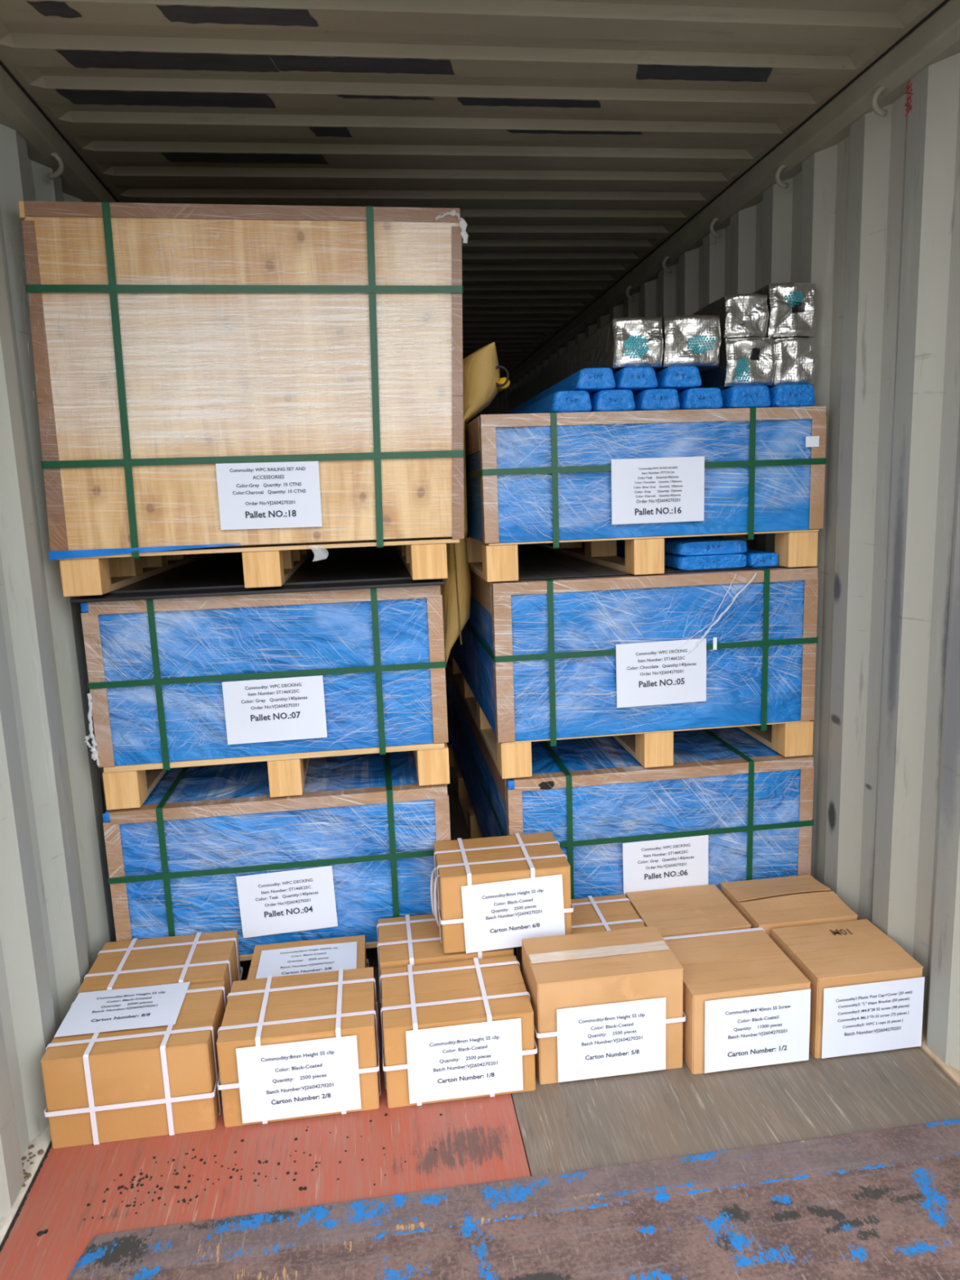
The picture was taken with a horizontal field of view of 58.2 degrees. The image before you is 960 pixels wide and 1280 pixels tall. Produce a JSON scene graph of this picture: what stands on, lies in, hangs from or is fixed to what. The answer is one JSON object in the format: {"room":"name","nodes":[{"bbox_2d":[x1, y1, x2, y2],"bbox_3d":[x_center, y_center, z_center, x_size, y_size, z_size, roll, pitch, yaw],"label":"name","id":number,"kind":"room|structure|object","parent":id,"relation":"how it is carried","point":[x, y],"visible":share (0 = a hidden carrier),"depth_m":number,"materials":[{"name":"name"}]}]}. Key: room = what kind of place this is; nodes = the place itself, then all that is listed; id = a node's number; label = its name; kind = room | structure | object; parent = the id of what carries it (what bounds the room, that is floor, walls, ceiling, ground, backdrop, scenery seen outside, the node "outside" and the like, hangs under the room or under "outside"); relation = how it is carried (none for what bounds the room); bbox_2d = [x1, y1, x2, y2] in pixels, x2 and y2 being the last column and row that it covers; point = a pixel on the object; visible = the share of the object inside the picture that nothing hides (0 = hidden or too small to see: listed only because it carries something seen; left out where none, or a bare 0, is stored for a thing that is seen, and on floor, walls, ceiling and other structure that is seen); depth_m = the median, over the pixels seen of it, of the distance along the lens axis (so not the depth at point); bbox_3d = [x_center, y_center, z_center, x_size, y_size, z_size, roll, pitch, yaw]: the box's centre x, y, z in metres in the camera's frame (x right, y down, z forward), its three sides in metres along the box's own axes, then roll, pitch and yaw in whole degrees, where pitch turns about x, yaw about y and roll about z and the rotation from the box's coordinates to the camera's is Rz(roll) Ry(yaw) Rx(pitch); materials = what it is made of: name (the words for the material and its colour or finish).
{"room":"cargo space","nodes":[
{"label":"cargo space","id":0,"kind":"room"},
{"bbox_2d":[0,123,242,1218],"bbox_3d":[-1.692,-0.752,6.303,0.094,2.580,11.050,-3,10,-7],"label":"wall","id":1,"kind":"structure","parent":0,"point":[56,912],"depth_m":2.28,"materials":[{"name":"grey metal"}]},
{"bbox_2d":[0,1125,52,1253],"bbox_3d":[-1.687,0.505,6.634,0.048,0.032,10.750,-3,10,-7],"label":"trim","id":2,"kind":"structure","parent":1,"relation":"attached to","point":[42,1141],"depth_m":2.05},
{"bbox_2d":[21,1144,44,1186],"bbox_3d":[-1.077,1.252,2.047,0.049,0.005,0.151,-3,10,-7],"label":"debris","id":3,"kind":"object","parent":2,"relation":"on","point":[28,1175],"visible":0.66,"depth_m":2.07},
{"bbox_2d":[0,59,119,202],"bbox_3d":[-1.763,-2.056,6.197,0.104,0.078,10.750,-3,10,-7],"label":"top rail","id":4,"kind":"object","parent":1,"relation":"attached to","point":[19,112],"depth_m":2.45,"materials":[{"name":"metal"}]},
{"bbox_2d":[313,421,468,549],"bbox_3d":[-1.270,-1.726,11.834,2.400,2.800,0.040,-3,10,-7],"label":"wall","id":5,"kind":"structure","parent":0,"point":[467,423],"depth_m":11.80,"materials":[{"name":"grey paint"}]},
{"bbox_2d":[0,0,944,377],"bbox_3d":[-0.629,-2.185,6.415,2.360,0.024,10.797,-3,10,-7],"label":"ceiling","id":6,"kind":"structure","parent":0,"point":[570,140],"depth_m":2.45,"materials":[{"name":"paint"}]},
{"bbox_2d":[0,667,959,1279],"bbox_3d":[-0.524,0.493,6.786,2.296,0.122,10.750,-3,10,-7],"label":"floor","id":7,"kind":"structure","parent":0,"point":[556,1127],"depth_m":2.10,"materials":[{"name":"brown wood"}]},
{"bbox_2d":[40,981,226,1148],"bbox_3d":[-0.881,1.098,2.258,0.402,0.249,0.291,-3,10,-7],"label":"carton","id":8,"kind":"object","parent":7,"relation":"on","point":[138,1062],"visible":0.96,"depth_m":2.14,"materials":[{"name":"brown cardboard"}]},
{"bbox_2d":[77,929,243,1003],"bbox_3d":[-0.924,1.051,2.538,0.402,0.250,0.281,-3,10,-7],"label":"carton","id":9,"kind":"object","parent":7,"relation":"on","point":[199,957],"visible":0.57,"depth_m":2.51,"materials":[{"name":"brown cardboard"}]},
{"bbox_2d":[36,1113,442,1236],"bbox_3d":[-0.530,1.245,2.041,0.904,0.004,0.245,-3,10,-7],"label":"crumbs","id":10,"kind":"object","parent":7,"relation":"on","point":[40,1233],"visible":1,"depth_m":2.00,"materials":[{"name":"black"}]},
{"bbox_2d":[102,750,450,960],"bbox_3d":[-0.744,0.627,3.767,1.050,0.653,2.216,-3,10,-7],"label":"pallet","id":11,"kind":"object","parent":7,"relation":"on","point":[209,849],"visible":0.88,"depth_m":2.69,"materials":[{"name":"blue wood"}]},
{"bbox_2d":[80,546,449,809],"bbox_3d":[-0.776,-0.006,3.654,1.077,0.632,2.223,-3,10,-7],"label":"pallet","id":12,"kind":"object","parent":11,"relation":"on","point":[284,680],"visible":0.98,"depth_m":2.58,"materials":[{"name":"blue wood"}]},
{"bbox_2d":[70,578,444,603],"bbox_3d":[-0.743,-0.280,3.347,1.064,0.008,1.735,-3,10,-7],"label":"board","id":13,"kind":"object","parent":12,"relation":"on","point":[153,595],"visible":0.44,"depth_m":2.52,"materials":[{"name":"plastic"}]},
{"bbox_2d":[104,546,412,594],"bbox_3d":[-0.748,-0.298,3.397,1.054,0.008,1.630,-3,10,-7],"label":"crate top","id":14,"kind":"object","parent":13,"relation":"on","point":[212,571],"visible":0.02,"depth_m":2.99,"materials":[{"name":"plastic"}]},
{"bbox_2d":[18,200,464,596],"bbox_3d":[-0.718,-0.795,3.182,1.205,1.040,1.627,-3,10,-7],"label":"crate","id":15,"kind":"object","parent":14,"relation":"on","point":[272,384],"visible":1,"depth_m":2.40,"materials":[{"name":"brown wood"}]},
{"bbox_2d":[440,342,510,662],"bbox_3d":[-0.056,-0.489,3.147,0.269,1.043,0.631,-3,10,-7],"label":"bag","id":16,"kind":"object","parent":15,"relation":"attached to","point":[482,380],"visible":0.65,"depth_m":2.87,"materials":[{"name":"yellow paper"}]},
{"bbox_2d":[216,966,380,1127],"bbox_3d":[-0.473,1.078,2.309,0.400,0.242,0.296,-3,10,-7],"label":"carton","id":17,"kind":"object","parent":7,"relation":"on","point":[301,1046],"visible":1,"depth_m":2.18,"materials":[{"name":"brown cardboard"}]},
{"bbox_2d":[247,934,368,979],"bbox_3d":[-0.511,1.050,2.592,0.350,0.200,0.263,-3,10,-7],"label":"carton","id":18,"kind":"object","parent":7,"relation":"on","point":[331,954],"visible":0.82,"depth_m":2.59,"materials":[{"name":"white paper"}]},
{"bbox_2d":[377,914,513,1013],"bbox_3d":[-0.107,1.007,2.641,0.402,0.243,0.275,-3,10,-7],"label":"carton","id":19,"kind":"object","parent":7,"relation":"on","point":[415,940],"visible":0.38,"depth_m":2.56,"materials":[{"name":"brown cardboard"}]},
{"bbox_2d":[430,831,573,953],"bbox_3d":[0.053,0.760,2.622,0.408,0.241,0.278,-3,10,-7],"label":"carton","id":20,"kind":"object","parent":19,"relation":"on","point":[491,893],"visible":1,"depth_m":2.50,"materials":[{"name":"brown cardboard"}]},
{"bbox_2d":[379,955,537,1108],"bbox_3d":[-0.067,1.060,2.358,0.399,0.233,0.298,-3,10,-7],"label":"carton","id":21,"kind":"object","parent":7,"relation":"on","point":[456,1030],"visible":1,"depth_m":2.23,"materials":[{"name":"brown cardboard"}]},
{"bbox_2d":[513,893,644,976],"bbox_3d":[0.304,0.983,2.697,0.398,0.243,0.285,-3,10,-7],"label":"carton","id":22,"kind":"object","parent":7,"relation":"on","point":[606,913],"visible":0.27,"depth_m":2.69,"materials":[{"name":"brown cardboard"}]},
{"bbox_2d":[521,925,685,1084],"bbox_3d":[0.334,1.005,2.396,0.406,0.293,0.248,-3,10,-7],"label":"carton","id":23,"kind":"object","parent":7,"relation":"on","point":[606,1003],"visible":0.98,"depth_m":2.29,"materials":[{"name":"brown cardboard"}]},
{"bbox_2d":[445,663,813,899],"bbox_3d":[0.463,0.557,3.933,1.052,0.650,2.216,-3,10,-7],"label":"pallet","id":24,"kind":"object","parent":7,"relation":"on","point":[730,806],"visible":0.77,"depth_m":2.86,"materials":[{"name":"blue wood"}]},
{"bbox_2d":[446,541,817,778],"bbox_3d":[0.431,-0.073,3.819,1.062,0.630,2.226,-3,10,-7],"label":"pallet","id":25,"kind":"object","parent":24,"relation":"on","point":[637,660],"visible":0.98,"depth_m":2.75,"materials":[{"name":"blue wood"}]},
{"bbox_2d":[465,405,826,582],"bbox_3d":[0.406,-0.632,3.727,1.093,0.501,2.216,-3,10,-7],"label":"pallet","id":26,"kind":"object","parent":25,"relation":"on","point":[553,481],"visible":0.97,"depth_m":2.65,"materials":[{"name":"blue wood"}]},
{"bbox_2d":[515,390,591,413],"bbox_3d":[0.145,-0.895,3.642,0.129,0.066,2.103,-3,10,-7],"label":"bar","id":27,"kind":"object","parent":26,"relation":"on","point":[575,401],"visible":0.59,"depth_m":2.62,"materials":[{"name":"blue plastic"}]},
{"bbox_2d":[589,389,635,412],"bbox_3d":[0.280,-0.903,3.658,0.129,0.066,2.102,-3,10,-7],"label":"bar","id":28,"kind":"object","parent":26,"relation":"on","point":[611,400],"visible":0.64,"depth_m":2.63,"materials":[{"name":"blue plastic"}]},
{"bbox_2d":[506,367,615,413],"bbox_3d":[0.219,-0.965,3.640,0.127,0.065,2.102,-3,10,-7],"label":"bar","id":29,"kind":"object","parent":28,"relation":"on","point":[592,380],"visible":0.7,"depth_m":2.62,"materials":[{"name":"blue plastic"}]},
{"bbox_2d":[633,388,679,410],"bbox_3d":[0.422,-0.912,3.675,0.130,0.067,2.102,-3,10,-7],"label":"bar","id":30,"kind":"object","parent":26,"relation":"on","point":[653,399],"visible":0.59,"depth_m":2.65,"materials":[{"name":"blue plastic"}]},
{"bbox_2d":[613,367,657,394],"bbox_3d":[0.350,-0.973,3.656,0.127,0.065,2.102,-3,10,-7],"label":"bar","id":31,"kind":"object","parent":30,"relation":"on","point":[637,380],"visible":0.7,"depth_m":2.63,"materials":[{"name":"blue plastic"}]},
{"bbox_2d":[507,316,663,411],"bbox_3d":[0.357,-1.072,3.601,0.157,0.146,2.010,-3,10,-7],"label":"bundle","id":32,"kind":"object","parent":31,"relation":"on","point":[620,343],"visible":0.77,"depth_m":2.69,"materials":[{"name":"silver metal"}]},
{"bbox_2d":[622,335,648,358],"bbox_3d":[0.475,-0.894,2.626,0.084,0.068,0.012,-3,10,-7],"label":"print","id":33,"kind":"object","parent":32,"relation":"attached to","point":[633,346],"depth_m":2.63},
{"bbox_2d":[677,387,723,409],"bbox_3d":[0.560,-0.919,3.693,0.130,0.067,2.102,-3,10,-7],"label":"bar","id":34,"kind":"object","parent":26,"relation":"on","point":[694,397],"visible":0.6,"depth_m":2.67,"materials":[{"name":"blue plastic"}]},
{"bbox_2d":[654,365,702,392],"bbox_3d":[0.490,-0.981,3.673,0.127,0.065,2.102,-3,10,-7],"label":"bar","id":35,"kind":"object","parent":34,"relation":"on","point":[680,379],"visible":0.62,"depth_m":2.65,"materials":[{"name":"blue plastic"}]},
{"bbox_2d":[653,315,720,373],"bbox_3d":[0.529,-1.083,3.619,0.181,0.150,2.015,-3,10,-7],"label":"bundle","id":36,"kind":"object","parent":35,"relation":"on","point":[695,340],"visible":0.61,"depth_m":2.65,"materials":[{"name":"silver metal"}]},
{"bbox_2d":[687,334,715,353],"bbox_3d":[0.680,-0.909,2.649,0.086,0.052,0.011,-2,10,2],"label":"print","id":37,"kind":"object","parent":36,"relation":"attached to","point":[696,344],"depth_m":2.65},
{"bbox_2d":[720,385,770,408],"bbox_3d":[0.710,-0.930,3.710,0.138,0.071,2.103,-3,10,-7],"label":"bar","id":38,"kind":"object","parent":26,"relation":"on","point":[741,396],"visible":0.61,"depth_m":2.69,"materials":[{"name":"blue plastic"}]},
{"bbox_2d":[697,337,775,390],"bbox_3d":[0.718,-1.030,3.655,0.162,0.144,2.012,-3,10,-7],"label":"bundle","id":39,"kind":"object","parent":38,"relation":"on","point":[746,361],"visible":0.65,"depth_m":2.69,"materials":[{"name":"silver metal"}]},
{"bbox_2d":[691,293,768,340],"bbox_3d":[0.698,-1.165,3.632,0.140,0.126,2.007,-3,10,-7],"label":"bundle","id":40,"kind":"object","parent":39,"relation":"on","point":[740,315],"visible":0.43,"depth_m":2.66,"materials":[{"name":"silver metal"}]},
{"bbox_2d":[733,356,750,382],"bbox_3d":[0.815,-0.841,2.678,0.050,0.075,0.014,-3,10,-7],"label":"print","id":41,"kind":"object","parent":39,"relation":"attached to","point":[741,365],"depth_m":2.68},
{"bbox_2d":[767,384,814,407],"bbox_3d":[0.856,-0.939,3.729,0.138,0.071,2.102,-3,10,-7],"label":"bar","id":42,"kind":"object","parent":26,"relation":"on","point":[784,395],"visible":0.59,"depth_m":2.71,"materials":[{"name":"blue plastic"}]},
{"bbox_2d":[768,337,817,387],"bbox_3d":[0.867,-1.038,3.674,0.139,0.142,2.009,-3,10,-7],"label":"bundle","id":43,"kind":"object","parent":42,"relation":"on","point":[796,359],"visible":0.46,"depth_m":2.70,"materials":[{"name":"silver metal"}]},
{"bbox_2d":[751,282,817,338],"bbox_3d":[0.848,-1.188,3.647,0.157,0.158,2.009,-3,10,-7],"label":"bundle","id":44,"kind":"object","parent":43,"relation":"on","point":[793,308],"visible":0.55,"depth_m":2.67,"materials":[{"name":"silver metal"}]},
{"bbox_2d":[784,291,804,307],"bbox_3d":[0.973,-1.052,2.664,0.063,0.045,0.010,-3,10,-7],"label":"print","id":45,"kind":"object","parent":44,"relation":"attached to","point":[792,299],"depth_m":2.67},
{"bbox_2d":[517,541,781,579],"bbox_3d":[0.437,-0.365,3.653,0.962,0.001,1.849,-3,10,-7],"label":"panel","id":46,"kind":"object","parent":25,"relation":"on","point":[541,566],"visible":0.33,"depth_m":3.06,"materials":[{"name":"black"}]},
{"bbox_2d":[616,543,746,569],"bbox_3d":[0.675,-0.348,3.358,0.234,0.046,1.202,-3,10,-7],"label":"bar","id":47,"kind":"object","parent":46,"relation":"on","point":[731,560],"visible":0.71,"depth_m":2.78,"materials":[{"name":"blue plastic"}]},
{"bbox_2d":[616,536,746,555],"bbox_3d":[0.673,-0.393,3.350,0.236,0.046,1.202,-3,10,-7],"label":"bar","id":48,"kind":"object","parent":47,"relation":"on","point":[694,545],"visible":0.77,"depth_m":2.77,"materials":[{"name":"blue plastic"}]},
{"bbox_2d":[741,549,777,567],"bbox_3d":[0.847,-0.357,3.380,0.098,0.044,1.202,-3,10,-7],"label":"bar","id":49,"kind":"object","parent":46,"relation":"on","point":[755,558],"visible":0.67,"depth_m":2.80,"materials":[{"name":"blue plastic"}]},
{"bbox_2d":[625,884,751,937],"bbox_3d":[0.654,0.963,2.746,0.311,0.235,0.290,-3,10,-7],"label":"carton","id":50,"kind":"object","parent":7,"relation":"on","point":[702,908],"visible":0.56,"depth_m":2.71,"materials":[{"name":"brown cardboard"}]},
{"bbox_2d":[662,927,810,1074],"bbox_3d":[0.707,1.014,2.445,0.337,0.238,0.308,-3,10,-7],"label":"carton","id":51,"kind":"object","parent":7,"relation":"on","point":[746,1004],"visible":0.98,"depth_m":2.31,"materials":[{"name":"brown cardboard"}]},
{"bbox_2d":[720,874,857,938],"bbox_3d":[0.979,0.936,2.766,0.319,0.258,0.298,-3,10,-7],"label":"carton","id":52,"kind":"object","parent":7,"relation":"on","point":[766,904],"visible":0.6,"depth_m":2.71,"materials":[{"name":"brown cardboard"}]},
{"bbox_2d":[771,919,924,1058],"bbox_3d":[1.043,0.992,2.477,0.309,0.242,0.285,-3,10,-7],"label":"carton","id":53,"kind":"object","parent":7,"relation":"on","point":[867,991],"visible":0.98,"depth_m":2.35,"materials":[{"name":"brown cardboard"}]},
{"bbox_2d":[468,52,959,1071],"bbox_3d":[0.574,-0.896,6.666,0.094,2.580,11.050,-3,10,-7],"label":"wall","id":54,"kind":"structure","parent":0,"point":[871,219],"depth_m":2.45,"materials":[{"name":"grey metal"}]},
{"bbox_2d":[66,1119,959,1279],"bbox_3d":[0.175,1.267,1.764,2.175,0.009,0.452,-3,10,-7],"label":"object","id":55,"kind":"structure","parent":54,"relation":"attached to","point":[880,1204],"depth_m":1.84,"materials":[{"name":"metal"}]},
{"bbox_2d":[493,0,959,399],"bbox_3d":[0.532,-2.188,6.479,0.104,0.078,10.750,-3,10,-7],"label":"top rail","id":56,"kind":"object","parent":54,"relation":"attached to","point":[935,38],"depth_m":2.70,"materials":[{"name":"metal"}]},
{"bbox_2d":[917,1027,959,1088],"bbox_3d":[0.640,0.372,6.921,0.048,0.032,10.750,-3,10,-7],"label":"trim","id":57,"kind":"structure","parent":54,"relation":"attached to","point":[953,1074],"depth_m":2.30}
]}

